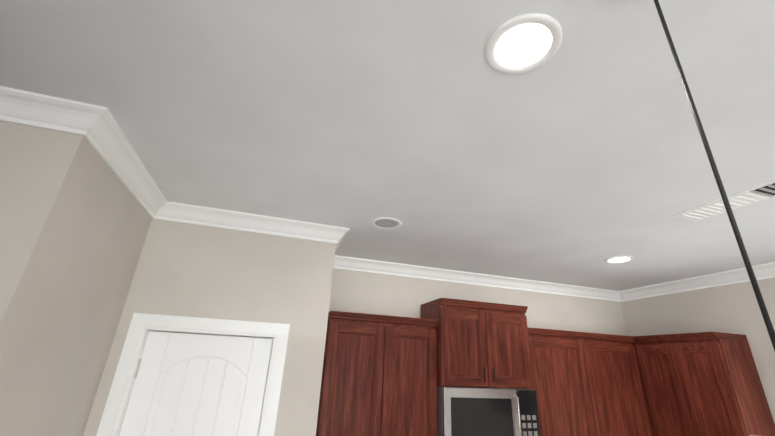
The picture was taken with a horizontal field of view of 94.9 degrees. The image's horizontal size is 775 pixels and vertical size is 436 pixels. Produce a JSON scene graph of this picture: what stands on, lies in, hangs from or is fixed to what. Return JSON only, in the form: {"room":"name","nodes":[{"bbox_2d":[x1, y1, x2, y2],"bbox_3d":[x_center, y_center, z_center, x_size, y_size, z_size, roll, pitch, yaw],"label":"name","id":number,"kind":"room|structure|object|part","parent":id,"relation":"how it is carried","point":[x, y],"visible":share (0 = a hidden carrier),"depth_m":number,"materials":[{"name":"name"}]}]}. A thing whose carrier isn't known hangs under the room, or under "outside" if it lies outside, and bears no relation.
{"room":"kitchen","nodes":[
{"label":"kitchen","id":0,"kind":"room"},
{"bbox_2d":[0,121,151,435],"bbox_3d":[-1.791,1.097,1.379,0.880,2.715,1.621,9,-23,-15],"label":"wall block","id":1,"kind":"object","parent":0,"point":[75,219],"visible":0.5,"depth_m":1.25,"materials":[{"name":"beige paint"}]},
{"bbox_2d":[92,129,168,219],"bbox_3d":[-1.157,-0.189,1.630,0.068,0.092,0.750,9,-23,-15],"label":"crown molding","id":2,"kind":"structure","parent":1,"relation":"attached to","point":[122,159],"depth_m":1.61,"materials":[{"name":"white wood"}]},
{"bbox_2d":[83,219,335,435],"bbox_3d":[-0.902,1.275,1.710,1.043,2.715,0.120,9,-23,-15],"label":"wall","id":3,"kind":"structure","parent":0,"point":[190,270],"depth_m":1.99,"materials":[{"name":"beige paint"}]},
{"bbox_2d":[96,313,289,435],"bbox_3d":[-0.985,1.538,1.564,0.774,2.110,0.146,9,-23,-15],"label":"door frame","id":4,"kind":"structure","parent":3,"relation":"attached to","point":[141,324],"depth_m":1.83,"materials":[{"name":"white wood"}]},
{"bbox_2d":[119,331,272,435],"bbox_3d":[-0.975,1.555,1.508,0.620,2.021,0.108,9,-23,-15],"label":"pantry door","id":5,"kind":"structure","parent":3,"relation":"in","point":[186,384],"depth_m":1.81,"materials":[{"name":"white paint"}]},
{"bbox_3d":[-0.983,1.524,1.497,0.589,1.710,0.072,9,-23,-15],"label":"pantry door knob","id":6,"kind":"part","parent":5,"relation":"part of","materials":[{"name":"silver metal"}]},
{"bbox_2d":[152,202,349,245],"bbox_3d":[-0.783,0.034,2.131,1.111,0.092,0.068,9,-23,-15],"label":"crown molding","id":7,"kind":"structure","parent":3,"relation":"attached to","point":[177,212],"depth_m":2.13,"materials":[{"name":"white wood"}]},
{"bbox_2d":[333,246,343,268],"bbox_3d":[-0.388,0.232,2.569,0.068,0.092,0.570,9,-23,-15],"label":"crown molding","id":8,"kind":"structure","parent":3,"relation":"attached to","point":[336,258],"depth_m":2.87,"materials":[{"name":"white wood"}]},
{"bbox_2d":[0,0,774,290],"bbox_3d":[1.118,-0.917,-0.163,5.239,0.100,7.511,9,-23,-15],"label":"ceiling","id":9,"kind":"structure","parent":0,"point":[579,157],"depth_m":1.22,"materials":[{"name":"paint"}]},
{"bbox_2d":[0,86,119,149],"bbox_3d":[-1.403,-0.399,1.145,0.858,0.092,0.068,9,-23,-15],"label":"crown molding","id":10,"kind":"structure","parent":9,"relation":"attached to","point":[98,129],"depth_m":1.22,"materials":[{"name":"white wood"}]},
{"bbox_2d":[371,217,401,228],"bbox_3d":[-0.007,0.034,2.151,0.190,0.008,0.190,9,-23,-15],"label":"ceiling speaker","id":11,"kind":"object","parent":9,"relation":"in","point":[386,223],"visible":1,"depth_m":2.14,"materials":[{"name":"white plastic"}]},
{"bbox_2d":[485,13,562,73],"bbox_3d":[0.354,-0.448,0.931,0.190,0.008,0.190,9,-23,-15],"label":"recessed light","id":12,"kind":"object","parent":9,"relation":"in","point":[527,42],"visible":1,"depth_m":0.92,"materials":[{"name":"white plastic"}]},
{"bbox_2d":[604,256,633,263],"bbox_3d":[1.708,0.310,2.623,0.190,0.008,0.190,9,-23,-15],"label":"recessed light","id":13,"kind":"object","parent":9,"relation":"in","point":[618,259],"visible":0.96,"depth_m":2.62,"materials":[{"name":"white plastic"}]},
{"bbox_2d":[654,0,774,435],"bbox_3d":[0.511,-0.039,0.542,0.224,1.044,0.214,9,-23,-15],"label":"pendant light","id":14,"kind":"object","parent":9,"relation":"hanging from","point":[757,292],"visible":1,"depth_m":0.54,"materials":[{"name":"black metal"}]},
{"bbox_3d":[0.492,0.354,0.381,0.213,0.194,0.224,17,-26,-31],"label":"pendant shade","id":15,"kind":"part","parent":14,"relation":"part of","materials":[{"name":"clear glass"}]},
{"bbox_2d":[672,180,774,220],"bbox_3d":[1.653,-0.084,1.661,0.170,0.012,0.510,9,-23,-15],"label":"ceiling vent","id":16,"kind":"object","parent":9,"relation":"in","point":[758,193],"visible":0.92,"depth_m":1.68,"materials":[{"name":"white metal"}]},
{"bbox_2d":[329,268,626,335],"bbox_3d":[0.919,1.830,2.853,3.196,2.715,0.120,9,-23,-15],"label":"wall","id":17,"kind":"structure","parent":0,"point":[370,293],"depth_m":3.16,"materials":[{"name":"beige paint"}]},
{"bbox_2d":[316,311,436,435],"bbox_3d":[-0.081,1.166,2.519,0.799,0.862,0.325,9,-23,-15],"label":"upper cabinet","id":18,"kind":"object","parent":17,"relation":"attached to","point":[384,375],"depth_m":2.39,"materials":[{"name":"brown wood"}]},
{"bbox_2d":[336,256,619,301],"bbox_3d":[0.911,0.569,3.239,2.997,0.092,0.068,9,-23,-15],"label":"crown molding","id":19,"kind":"structure","parent":17,"relation":"attached to","point":[346,263],"depth_m":3.19,"materials":[{"name":"white wood"}]},
{"bbox_2d":[421,298,535,389],"bbox_3d":[0.684,1.006,2.812,0.758,0.587,0.375,9,-23,-15],"label":"upper cabinet","id":20,"kind":"object","parent":17,"relation":"attached to","point":[479,344],"depth_m":2.64,"materials":[{"name":"brown wood"}]},
{"bbox_2d":[437,386,540,435],"bbox_3d":[0.672,1.458,2.590,0.742,0.412,0.445,9,-23,-15],"label":"microwave","id":21,"kind":"object","parent":20,"relation":"attached to","point":[470,411],"visible":0.96,"depth_m":2.44,"materials":[{"name":"silver metal"}]},
{"bbox_2d":[528,327,655,435],"bbox_3d":[1.583,1.419,2.944,1.148,0.862,0.393,9,-23,-15],"label":"upper cabinet","id":22,"kind":"object","parent":17,"relation":"attached to","point":[587,384],"depth_m":2.85,"materials":[{"name":"brown wood"}]},
{"bbox_2d":[621,278,774,423],"bbox_3d":[3.494,0.776,-0.024,0.120,2.715,7.271,9,-23,-15],"label":"wall","id":23,"kind":"structure","parent":0,"point":[733,308],"depth_m":2.84,"materials":[{"name":"beige paint"}]},
{"bbox_2d":[620,262,774,301],"bbox_3d":[3.464,-0.451,0.447,0.068,0.092,7.271,9,-23,-15],"label":"crown molding","id":24,"kind":"structure","parent":23,"relation":"attached to","point":[763,271],"depth_m":2.96,"materials":[{"name":"white"}]},
{"bbox_2d":[636,332,774,435],"bbox_3d":[2.367,1.369,2.729,0.393,0.862,0.671,9,-23,-15],"label":"upper cabinet","id":25,"kind":"object","parent":23,"relation":"attached to","point":[700,383],"depth_m":2.60,"materials":[{"name":"brown wood"}]}
]}

